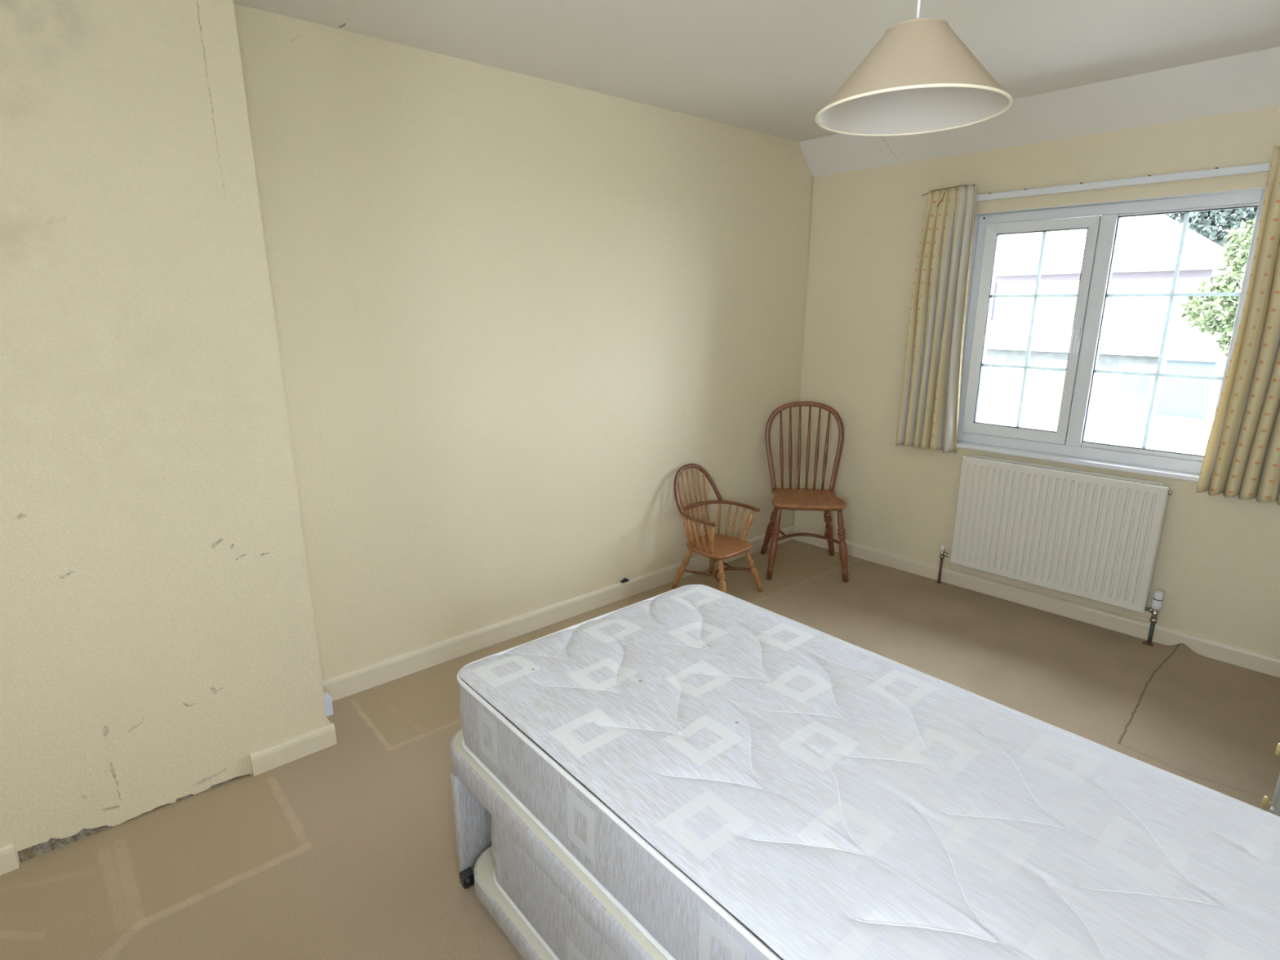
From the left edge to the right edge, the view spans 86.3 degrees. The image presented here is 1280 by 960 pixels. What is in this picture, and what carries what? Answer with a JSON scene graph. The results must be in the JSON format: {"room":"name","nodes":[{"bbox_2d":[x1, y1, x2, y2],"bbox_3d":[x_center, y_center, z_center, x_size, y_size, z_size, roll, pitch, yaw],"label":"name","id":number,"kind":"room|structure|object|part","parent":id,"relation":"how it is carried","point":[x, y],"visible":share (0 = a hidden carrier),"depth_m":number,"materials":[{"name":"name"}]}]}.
{"room":"bedroom","nodes":[
{"label":"bedroom","id":0,"kind":"room"},
{"bbox_2d":[0,0,327,863],"bbox_3d":[-1.657,-0.180,1.844,1.212,2.550,0.304,-12,19,-39],"label":"wall","id":1,"kind":"structure","parent":0,"point":[157,633],"depth_m":1.88,"materials":[{"name":"paint"}]},
{"bbox_2d":[0,841,19,875],"bbox_3d":[-1.830,1.063,1.796,0.284,0.086,0.018,-12,19,-39],"label":"baseboard","id":2,"kind":"structure","parent":1,"relation":"attached to","point":[9,862],"depth_m":1.87,"materials":[{"name":"white wood"}]},
{"bbox_2d":[249,722,337,776],"bbox_3d":[-1.181,0.923,2.336,0.264,0.086,0.018,-12,19,-39],"label":"baseboard","id":3,"kind":"structure","parent":1,"relation":"attached to","point":[276,755],"depth_m":2.32,"materials":[{"name":"white wood"}]},
{"bbox_2d":[323,692,333,716],"bbox_3d":[-1.105,0.793,2.412,0.027,0.068,0.044,-12,19,-39],"label":"box","id":4,"kind":"object","parent":1,"relation":"attached to","point":[328,702],"visible":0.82,"depth_m":2.40,"materials":[{"name":"white plastic"}]},
{"bbox_2d":[233,3,813,679],"bbox_3d":[-0.473,-0.562,3.126,4.950,2.650,0.200,-12,19,-39],"label":"wall","id":5,"kind":"structure","parent":0,"point":[510,308],"depth_m":2.89,"materials":[{"name":"beige paint"}]},
{"bbox_2d":[321,524,795,701],"bbox_3d":[-0.131,0.595,3.576,3.038,0.105,0.019,-12,19,-39],"label":"baseboard","id":6,"kind":"structure","parent":5,"relation":"attached to","point":[360,679],"depth_m":3.15,"materials":[{"name":"white wood"}]},
{"bbox_2d":[620,577,629,582],"bbox_3d":[-0.080,0.525,3.599,0.044,0.022,0.022,-12,19,-39],"label":"clip","id":7,"kind":"object","parent":6,"relation":"on","point":[624,580],"visible":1,"depth_m":3.59,"materials":[{"name":"black plastic"}]},
{"bbox_2d":[0,539,1279,959],"bbox_3d":[0.578,0.982,2.166,4.470,0.033,3.200,-12,19,-39],"label":"floor","id":8,"kind":"structure","parent":0,"point":[345,850],"depth_m":2.20,"materials":[{"name":"beige carpet"}]},
{"bbox_2d":[473,845,554,959],"bbox_3d":[0.438,1.132,1.455,0.908,0.096,1.720,-12,19,-39],"label":"bed","id":9,"kind":"object","parent":8,"relation":"on","point":[529,947],"visible":0.17,"depth_m":1.65,"materials":[{"name":"fabric"}]},
{"bbox_2d":[491,815,621,959],"bbox_3d":[0.454,0.979,1.401,0.866,0.228,1.632,-12,19,-39],"label":"mattress","id":10,"kind":"object","parent":9,"relation":"on","point":[560,928],"visible":0.1,"depth_m":1.52,"materials":[{"name":"white fabric"}]},
{"bbox_2d":[449,728,667,959],"bbox_3d":[0.464,0.981,1.432,0.969,0.400,1.970,-12,19,-39],"label":"bed","id":11,"kind":"object","parent":8,"relation":"on","point":[477,797],"visible":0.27,"depth_m":1.52,"materials":[{"name":"fabric"}]},
{"bbox_3d":[-0.124,0.834,2.107,0.957,0.300,0.036,-12,19,-39],"label":"leg panel","id":12,"kind":"part","parent":11,"relation":"part of","materials":[{"name":"fabric"}]},
{"bbox_2d":[457,584,1279,959],"bbox_3d":[0.482,0.682,1.363,0.932,0.212,1.911,-12,19,-39],"label":"mattress","id":13,"kind":"object","parent":11,"relation":"on","point":[740,779],"visible":1,"depth_m":1.28,"materials":[{"name":"white fabric"}]},
{"bbox_2d":[671,463,763,593],"bbox_3d":[0.405,0.274,3.666,0.405,0.669,0.430,-13,20,-42],"label":"armchair","id":14,"kind":"object","parent":8,"relation":"on","point":[717,547],"visible":0.99,"depth_m":3.69,"materials":[{"name":"brown wood"}]},
{"bbox_3d":[0.231,0.479,3.713,0.119,0.248,0.037,3,15,11],"label":"leg","id":15,"kind":"part","parent":14,"relation":"part of","materials":[{"name":"brown wood"}]},
{"bbox_3d":[0.364,0.302,3.491,0.031,0.183,0.069,1,14,2],"label":"arm post","id":16,"kind":"part","parent":14,"relation":"part of","materials":[{"name":"brown wood"}]},
{"bbox_3d":[0.418,0.435,3.886,0.037,0.248,0.119,-2,15,-9],"label":"leg","id":17,"kind":"part","parent":14,"relation":"part of","materials":[{"name":"brown wood"}]},
{"bbox_3d":[0.418,0.358,3.673,0.310,0.030,0.306,-13,20,-42],"label":"seat","id":18,"kind":"part","parent":14,"relation":"part of","materials":[{"name":"brown wood"}]},
{"bbox_3d":[0.424,0.530,3.516,0.036,0.248,0.115,-3,15,-11],"label":"leg","id":19,"kind":"part","parent":14,"relation":"part of","materials":[{"name":"brown wood"}]},
{"bbox_3d":[0.583,0.249,3.693,0.069,0.183,0.031,0,14,0],"label":"arm post","id":20,"kind":"part","parent":14,"relation":"part of","materials":[{"name":"brown wood"}]},
{"bbox_3d":[0.613,0.485,3.691,0.115,0.248,0.036,4,15,14],"label":"leg","id":21,"kind":"part","parent":14,"relation":"part of","materials":[{"name":"brown wood"}]},
{"bbox_2d":[760,401,848,582],"bbox_3d":[0.963,0.052,3.950,0.462,0.957,0.469,1,14,5],"label":"chair","id":22,"kind":"object","parent":8,"relation":"on","point":[825,500],"visible":1,"depth_m":4.04,"materials":[{"name":"brown wood"}]},
{"bbox_3d":[0.805,0.275,4.173,0.046,0.415,0.150,-10,17,-34],"label":"leg","id":23,"kind":"part","parent":22,"relation":"part of","materials":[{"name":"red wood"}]},
{"bbox_3d":[0.759,0.355,3.859,0.045,0.413,0.120,11,18,37],"label":"leg","id":24,"kind":"part","parent":22,"relation":"part of","materials":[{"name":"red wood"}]},
{"bbox_3d":[0.961,0.113,3.944,0.415,0.036,0.377,1,14,5],"label":"seat","id":25,"kind":"part","parent":22,"relation":"part of","materials":[{"name":"brown wood"}]},
{"bbox_3d":[1.147,0.281,4.145,0.150,0.415,0.046,-14,20,-43],"label":"leg","id":26,"kind":"part","parent":22,"relation":"part of","materials":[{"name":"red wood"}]},
{"bbox_3d":[1.137,0.363,3.827,0.045,0.413,0.120,-8,16,-27],"label":"leg","id":27,"kind":"part","parent":22,"relation":"part of","materials":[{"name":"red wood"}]},
{"bbox_2d":[1261,742,1279,816],"bbox_3d":[1.991,0.737,1.695,0.380,0.740,0.587,-12,19,-39],"label":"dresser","id":28,"kind":"object","parent":8,"relation":"on","point":[1274,805],"visible":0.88,"depth_m":1.82,"materials":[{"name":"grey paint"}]},
{"bbox_3d":[1.809,0.931,1.964,0.039,0.039,0.026,-12,19,-39],"label":"knob","id":29,"kind":"part","parent":28,"relation":"part of","materials":[{"name":"gold metal"}]},
{"bbox_3d":[1.820,0.934,1.952,0.344,0.166,0.009,-12,19,-39],"label":"drawer","id":30,"kind":"part","parent":28,"relation":"part of","materials":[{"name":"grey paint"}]},
{"bbox_3d":[1.819,0.764,1.909,0.344,0.166,0.009,-12,19,-39],"label":"drawer","id":31,"kind":"part","parent":28,"relation":"part of","materials":[{"name":"grey paint"}]},
{"bbox_3d":[1.809,0.761,1.921,0.039,0.039,0.026,-12,19,-39],"label":"knob","id":32,"kind":"part","parent":28,"relation":"part of","materials":[{"name":"gold metal"}]},
{"bbox_2d":[233,0,1279,177],"bbox_3d":[0.608,-1.321,1.632,4.950,0.340,3.520,-12,19,-39],"label":"ceiling","id":33,"kind":"structure","parent":0,"point":[1068,68],"depth_m":2.47,"materials":[{"name":"white paint"}]},
{"bbox_2d":[815,0,1013,136],"bbox_3d":[0.498,-0.944,1.196,0.339,0.553,0.339,-12,19,-39],"label":"pendant lamp","id":34,"kind":"object","parent":33,"relation":"hanging from","point":[920,77],"visible":1,"depth_m":1.21,"materials":[{"name":"beige fabric"}]},
{"bbox_3d":[0.499,-0.745,1.247,0.333,0.135,0.333,-12,19,-39],"label":"lamp shade","id":35,"kind":"part","parent":34,"relation":"part of","materials":[{"name":"beige fabric"}]},
{"bbox_3d":[0.498,-1.006,1.180,0.005,0.385,0.005,7,16,26],"label":"cord","id":36,"kind":"part","parent":34,"relation":"part of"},
{"bbox_2d":[792,105,1279,657],"bbox_3d":[2.199,-0.581,3.188,0.288,2.650,3.600,-13,19,-42],"label":"wall","id":37,"kind":"structure","parent":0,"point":[1217,568],"depth_m":3.53,"materials":[{"name":"beige paint"}]},
{"bbox_2d":[895,184,976,453],"bbox_3d":[1.554,-0.813,3.571,0.081,1.339,0.322,-13,19,-42],"label":"curtain","id":38,"kind":"object","parent":37,"relation":"hanging from","point":[929,411],"visible":1,"depth_m":3.55,"materials":[{"name":"fabric"}]},
{"bbox_3d":[1.532,-1.417,3.417,0.258,0.091,0.051,13,19,41],"label":"heading cord","id":39,"kind":"part","parent":38,"relation":"part of","materials":[{"name":"beige fabric"}]},
{"bbox_2d":[792,527,1279,677],"bbox_3d":[2.110,0.641,3.412,0.018,0.093,3.200,-13,19,-42],"label":"baseboard","id":40,"kind":"structure","parent":37,"relation":"attached to","point":[1252,660],"depth_m":3.38,"materials":[{"name":"white wood"}]},
{"bbox_2d":[937,454,1172,646],"bbox_3d":[2.009,0.304,3.380,0.092,0.751,1.001,-13,19,-42],"label":"radiator","id":41,"kind":"object","parent":37,"relation":"attached to","point":[1094,536],"visible":1,"depth_m":3.27,"materials":[{"name":"metal"}]},
{"bbox_2d":[969,454,1164,486],"bbox_3d":[2.005,-0.049,3.276,0.042,0.016,0.867,-13,19,-42],"label":"grille","id":42,"kind":"object","parent":41,"relation":"attached to","point":[1105,479],"depth_m":3.25,"materials":[{"name":"metal"}]},
{"bbox_3d":[2.023,0.230,3.365,0.006,0.581,0.863,-13,19,-42],"label":"panel","id":43,"kind":"part","parent":41,"relation":"part of","materials":[{"name":"metal"}]},
{"bbox_3d":[2.306,0.310,3.043,0.048,0.581,0.003,-13,19,-42],"label":"panel","id":44,"kind":"part","parent":41,"relation":"part of","materials":[{"name":"white metal"}]},
{"bbox_2d":[956,186,1266,474],"bbox_3d":[2.096,-0.674,3.177,0.139,1.158,1.130,-13,19,-42],"label":"window","id":45,"kind":"structure","parent":37,"relation":"attached to","point":[1102,222],"depth_m":3.20,"materials":[{"name":"white plastic"}]},
{"bbox_3d":[1.918,-0.727,3.378,0.073,1.050,0.489,-13,19,-42],"label":"sash","id":46,"kind":"part","parent":45,"relation":"part of","materials":[{"name":"white plastic"}]},
{"bbox_3d":[2.031,-0.650,3.187,0.050,0.115,0.022,-13,19,-42],"label":"handle","id":47,"kind":"part","parent":45,"relation":"part of","materials":[{"name":"white plastic"}]},
{"bbox_3d":[2.065,-1.288,2.961,0.026,0.033,1.600,-13,19,-42],"label":"curtain rail","id":48,"kind":"part","parent":37,"relation":"part of","materials":[{"name":"white plastic"}]},
{"bbox_2d":[1195,146,1279,505],"bbox_3d":[2.532,-0.558,2.572,0.079,1.351,0.471,-13,19,-42],"label":"curtain","id":49,"kind":"object","parent":37,"relation":"hanging from","point":[1242,458],"visible":1,"depth_m":2.70,"materials":[{"name":"fabric"}]},
{"label":"outside","id":50,"kind":"structure","parent":0,"visible":0},
{"bbox_3d":[20.742,-2.862,28.019,59.400,0.200,70.000,-12,19,-39],"label":"ground","id":51,"kind":"structure","parent":50,"visible":0},
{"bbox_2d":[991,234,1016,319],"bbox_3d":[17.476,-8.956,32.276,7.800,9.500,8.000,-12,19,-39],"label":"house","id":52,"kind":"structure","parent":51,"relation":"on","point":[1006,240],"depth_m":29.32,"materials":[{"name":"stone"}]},
{"bbox_2d":[977,320,1193,444],"bbox_3d":[8.449,-1.747,15.668,2.400,3.800,5.950,-12,19,-39],"label":"outbuilding","id":53,"kind":"structure","parent":51,"relation":"on","point":[1118,401],"depth_m":13.83,"materials":[{"name":"tile"}]},
{"bbox_3d":[7.513,-2.391,14.959,0.005,0.440,0.200,-12,19,-39],"label":"pane","id":54,"kind":"part","parent":53,"relation":"part of","materials":[{"name":"white glass"}]},
{"bbox_3d":[7.689,-2.340,14.761,0.005,0.440,0.200,-12,19,-39],"label":"pane","id":55,"kind":"part","parent":53,"relation":"part of","materials":[{"name":"white glass"}]},
{"bbox_3d":[8.282,-2.169,14.092,0.005,0.440,0.200,-12,19,-39],"label":"pane","id":56,"kind":"part","parent":53,"relation":"part of","materials":[{"name":"white glass"}]},
{"bbox_3d":[8.458,-2.119,13.894,0.005,0.440,0.200,-12,19,-39],"label":"pane","id":57,"kind":"part","parent":53,"relation":"part of","materials":[{"name":"white glass"}]},
{"bbox_3d":[9.259,-1.888,12.990,0.005,0.440,0.200,-12,19,-39],"label":"pane","id":58,"kind":"part","parent":53,"relation":"part of","materials":[{"name":"white glass"}]},
{"bbox_3d":[9.435,-1.837,12.791,0.005,0.440,0.200,-12,19,-39],"label":"pane","id":59,"kind":"part","parent":53,"relation":"part of","materials":[{"name":"white glass"}]},
{"bbox_2d":[993,214,1244,358],"bbox_3d":[15.875,-5.918,22.243,7.880,8.600,5.800,-12,19,-39],"label":"house","id":60,"kind":"structure","parent":51,"relation":"on","point":[1147,249],"depth_m":19.71,"materials":[{"name":"brick"}]},
{"bbox_2d":[1119,409,1214,454],"bbox_3d":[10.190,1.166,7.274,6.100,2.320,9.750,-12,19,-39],"label":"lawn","id":61,"kind":"structure","parent":51,"relation":"on","point":[1166,433],"depth_m":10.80,"materials":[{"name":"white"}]},
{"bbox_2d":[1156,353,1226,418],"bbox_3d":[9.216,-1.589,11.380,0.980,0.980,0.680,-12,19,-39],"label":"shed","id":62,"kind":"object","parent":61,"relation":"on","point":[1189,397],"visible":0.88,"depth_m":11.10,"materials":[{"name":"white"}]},
{"bbox_2d":[1164,207,1257,255],"bbox_3d":[23.835,-8.387,27.046,3.498,10.986,6.622,-13,19,-41],"label":"tree","id":63,"kind":"object","parent":51,"relation":"on","point":[1201,223],"visible":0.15,"depth_m":26.87,"materials":[{"name":"green plant"}]},
{"bbox_2d":[1180,215,1256,356],"bbox_3d":[13.613,-2.727,14.751,2.048,6.150,3.348,-12,19,-39],"label":"tree","id":64,"kind":"object","parent":51,"relation":"on","point":[1237,261],"visible":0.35,"depth_m":14.88,"materials":[{"name":"green plant"}]}
]}

